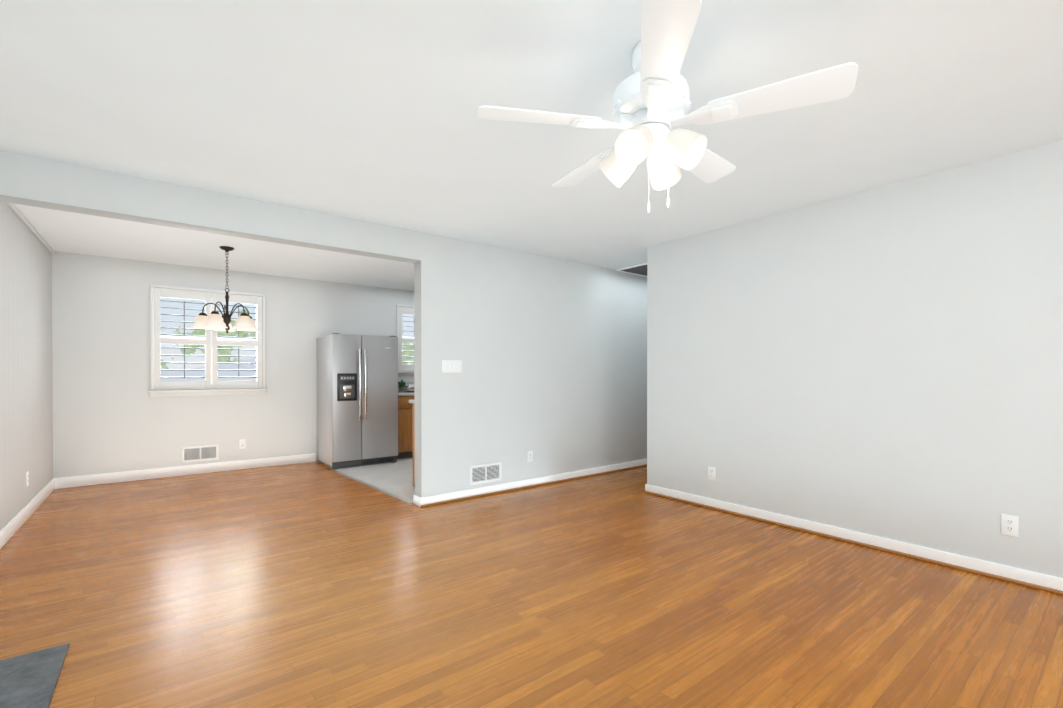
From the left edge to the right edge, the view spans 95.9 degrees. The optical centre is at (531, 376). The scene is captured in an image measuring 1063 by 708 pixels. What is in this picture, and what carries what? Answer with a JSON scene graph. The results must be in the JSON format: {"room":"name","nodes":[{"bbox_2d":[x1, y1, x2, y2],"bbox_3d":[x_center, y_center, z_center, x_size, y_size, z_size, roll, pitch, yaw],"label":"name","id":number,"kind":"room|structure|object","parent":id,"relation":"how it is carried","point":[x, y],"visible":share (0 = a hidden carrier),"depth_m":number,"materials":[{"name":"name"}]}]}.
{"room":"empty living room","nodes":[
{"label":"empty living room","id":0,"kind":"room"},
{"bbox_2d":[0,201,52,530],"bbox_3d":[-1.526,-0.036,0.435,0.150,2.440,11.500,0,0,-38],"label":"wall","id":1,"kind":"structure","parent":0,"point":[26,410],"depth_m":3.86,"materials":[{"name":"paint"}]},
{"bbox_2d":[0,478,54,548],"bbox_3d":[-1.454,1.128,0.498,0.031,0.112,11.200,0,0,-38],"label":"baseboard","id":2,"kind":"structure","parent":1,"relation":"attached to","point":[15,524],"depth_m":3.80,"materials":[{"name":"white wood"}]},
{"bbox_2d":[26,471,28,486],"bbox_3d":[-4.147,0.846,3.944,0.009,0.118,0.072,0,0,-38],"label":"electrical outlet","id":3,"kind":"object","parent":1,"relation":"attached to","point":[27,478],"visible":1,"depth_m":3.93,"materials":[{"name":"white plastic"}]},
{"bbox_2d":[6,202,54,253],"bbox_3d":[-4.038,-1.259,3.802,0.022,0.032,2.790,0,0,-38],"label":"trim","id":4,"kind":"structure","parent":1,"relation":"attached to","point":[16,210],"depth_m":3.99,"materials":[{"name":"paint"}]},
{"bbox_2d":[52,251,413,477],"bbox_3d":[-1.864,-0.075,7.365,7.820,2.440,0.160,0,0,-38],"label":"wall","id":5,"kind":"structure","parent":0,"point":[110,415],"depth_m":5.44,"materials":[{"name":"paint"}]},
{"bbox_2d":[55,453,315,488],"bbox_3d":[-3.901,1.098,5.679,2.526,0.112,0.014,0,0,-38],"label":"baseboard","id":6,"kind":"structure","parent":5,"relation":"attached to","point":[92,479],"depth_m":5.52,"materials":[{"name":"white wood"}]},
{"bbox_2d":[182,444,218,462],"bbox_3d":[-3.917,0.916,5.669,0.360,0.185,0.009,0,0,-38],"label":"air vent","id":7,"kind":"object","parent":5,"relation":"in","point":[199,453],"visible":1,"depth_m":5.67,"materials":[{"name":"white metal"}]},
{"bbox_2d":[148,284,267,396],"bbox_3d":[-3.859,-0.400,5.766,1.190,1.262,0.235,0,0,-38],"label":"dining window","id":8,"kind":"structure","parent":5,"relation":"in","point":[210,340],"depth_m":5.69,"materials":[{"name":"white wood"}]},
{"bbox_2d":[239,439,245,448],"bbox_3d":[-3.577,0.841,5.933,0.072,0.118,0.009,0,0,-38],"label":"electrical outlet","id":9,"kind":"object","parent":5,"relation":"attached to","point":[242,443],"visible":1,"depth_m":5.93,"materials":[{"name":"white plastic"}]},
{"bbox_2d":[396,304,413,375],"bbox_3d":[-1.656,-0.535,7.478,1.030,1.072,0.235,0,0,-38],"label":"kitchen window","id":10,"kind":"structure","parent":5,"relation":"in","point":[405,370],"depth_m":7.18,"materials":[{"name":"white wood"}]},
{"bbox_2d":[0,150,646,496],"bbox_3d":[-0.061,-0.062,5.045,7.820,2.440,0.139,0,0,-38],"label":"wall","id":11,"kind":"structure","parent":0,"point":[550,353],"depth_m":4.71,"materials":[{"name":"paint"}]},
{"bbox_2d":[0,195,420,496],"bbox_3d":[-2.085,0.072,3.478,2.700,2.190,0.136,0,0,-38],"label":"trim","id":12,"kind":"structure","parent":11,"relation":"attached to","point":[417,313],"depth_m":3.86,"materials":[{"name":"grey paint"}]},
{"bbox_2d":[442,360,461,372],"bbox_3d":[-0.739,-0.089,4.427,0.197,0.112,0.021,0,0,-38],"label":"light switch","id":13,"kind":"object","parent":11,"relation":"attached to","point":[451,366],"visible":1,"depth_m":4.42,"materials":[{"name":"white plastic"}]},
{"bbox_2d":[413,459,646,506],"bbox_3d":[0.955,1.111,5.835,5.014,0.084,0.175,0,0,-38],"label":"baseboard","id":14,"kind":"structure","parent":11,"relation":"attached to","point":[470,493],"depth_m":4.90,"materials":[{"name":"white wood"}]},
{"bbox_2d":[527,451,532,461],"bbox_3d":[-0.013,0.840,5.004,0.072,0.118,0.009,0,0,-38],"label":"outlet","id":15,"kind":"object","parent":11,"relation":"attached to","point":[529,456],"visible":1,"depth_m":5.00,"materials":[{"name":"white plastic"}]},
{"bbox_2d":[318,457,414,504],"bbox_3d":[-0.013,1.143,6.941,5.185,0.009,2.794,0,0,-38],"label":"kitchen floor","id":16,"kind":"structure","parent":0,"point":[394,479],"depth_m":5.48,"materials":[{"name":"beige tile"}]},
{"bbox_2d":[317,333,397,468],"bbox_3d":[-2.311,0.307,6.374,0.835,1.678,0.822,0,0,-38],"label":"fridge","id":17,"kind":"object","parent":16,"relation":"on","point":[357,400],"visible":1,"depth_m":6.08,"materials":[{"name":"silver metal"}]},
{"bbox_2d":[397,394,413,458],"bbox_3d":[-1.870,0.706,6.867,0.440,0.867,0.624,0,0,-38],"label":"base cabinet","id":18,"kind":"object","parent":16,"relation":"on","point":[405,439],"depth_m":6.59,"materials":[{"name":"brown wood"}]},
{"bbox_2d":[398,390,413,393],"bbox_3d":[-0.342,0.246,8.050,4.318,0.038,0.628,0,0,-38],"label":"countertop","id":19,"kind":"structure","parent":18,"relation":"on","point":[399,392],"depth_m":6.84,"materials":[{"name":"white stone"}]},
{"bbox_2d":[398,380,405,391],"bbox_3d":[-1.909,0.140,7.065,0.167,0.183,0.207,0,0,-38],"label":"potted plant","id":20,"kind":"object","parent":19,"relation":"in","point":[401,383],"visible":0.88,"depth_m":7.04,"materials":[{"name":"green plant"}]},
{"bbox_2d":[405,383,413,391],"bbox_3d":[-1.718,0.163,6.923,0.213,0.138,0.150,0,0,-38],"label":"toaster","id":21,"kind":"object","parent":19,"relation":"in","point":[409,387],"visible":0.67,"depth_m":6.84,"materials":[{"name":"silver metal"}]},
{"bbox_2d":[412,403,414,486],"bbox_3d":[-0.869,0.717,4.910,0.496,0.866,0.625,0,0,-38],"label":"base cabinet","id":22,"kind":"object","parent":16,"relation":"on","point":[412,403],"depth_m":4.97,"materials":[{"name":"grey"}]},
{"bbox_2d":[0,461,1062,707],"bbox_3d":[1.574,1.220,2.851,8.100,0.100,11.600,0,0,-38],"label":"floor","id":23,"kind":"structure","parent":0,"point":[310,585],"depth_m":2.44,"materials":[{"name":"brown wood"}]},
{"bbox_2d":[0,643,69,707],"bbox_3d":[-1.834,1.173,1.438,0.515,0.012,1.250,0,0,-38],"label":"hearth","id":24,"kind":"object","parent":23,"relation":"on","point":[29,680],"visible":1,"depth_m":1.85,"materials":[{"name":"grey stone"}]},
{"bbox_2d":[0,0,1062,290],"bbox_3d":[1.574,-1.319,2.837,8.100,0.100,11.600,0,0,-38],"label":"ceiling","id":25,"kind":"structure","parent":0,"point":[364,110],"depth_m":2.27,"materials":[{"name":"paint"}]},
{"bbox_2d":[190,246,258,332],"bbox_3d":[-3.049,-0.853,4.791,0.602,0.855,0.587,0,0,-38],"label":"dining chandelier","id":26,"kind":"object","parent":25,"relation":"hanging from","point":[214,320],"visible":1,"depth_m":4.70,"materials":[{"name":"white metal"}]},
{"bbox_2d":[616,263,646,276],"bbox_3d":[1.602,-1.280,5.701,0.800,0.012,0.868,0,0,-38],"label":"ceiling vent","id":27,"kind":"object","parent":25,"relation":"in","point":[640,269],"visible":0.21,"depth_m":5.78,"materials":[{"name":"white metal"}]},
{"bbox_2d":[477,0,857,212],"bbox_3d":[0.470,-0.938,1.886,1.271,0.653,1.283,0,0,-38],"label":"ceiling fan","id":28,"kind":"object","parent":25,"relation":"hanging from","point":[651,104],"visible":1,"depth_m":1.73,"materials":[{"name":"white plastic"}]},
{"bbox_2d":[647,140,1062,577],"bbox_3d":[3.510,-0.044,1.835,0.120,2.440,7.530,0,0,-38],"label":"wall","id":29,"kind":"structure","parent":0,"point":[885,361],"depth_m":3.21,"materials":[{"name":"paint"}]},
{"bbox_2d":[708,466,715,480],"bbox_3d":[1.585,0.858,4.213,0.009,0.118,0.072,0,0,-38],"label":"electrical outlet","id":30,"kind":"object","parent":29,"relation":"attached to","point":[711,473],"visible":1,"depth_m":4.21,"materials":[{"name":"white plastic"}]},
{"bbox_2d":[644,484,1062,594],"bbox_3d":[3.442,1.134,1.904,0.151,0.084,7.411,0,0,-38],"label":"baseboard","id":31,"kind":"structure","parent":29,"relation":"attached to","point":[1040,581],"depth_m":3.20,"materials":[{"name":"white wood"}]},
{"bbox_2d":[1001,514,1018,536],"bbox_3d":[2.732,0.853,2.736,0.009,0.118,0.072,0,0,-38],"label":"electrical outlet","id":32,"kind":"object","parent":29,"relation":"attached to","point":[1009,525],"visible":1,"depth_m":2.73,"materials":[{"name":"white plastic"}]},
{"label":"outside","id":33,"kind":"structure","parent":0,"visible":0},
{"bbox_2d":[160,297,413,380],"bbox_3d":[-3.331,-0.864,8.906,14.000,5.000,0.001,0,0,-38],"label":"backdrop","id":34,"kind":"structure","parent":33,"point":[193,305],"depth_m":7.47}
]}

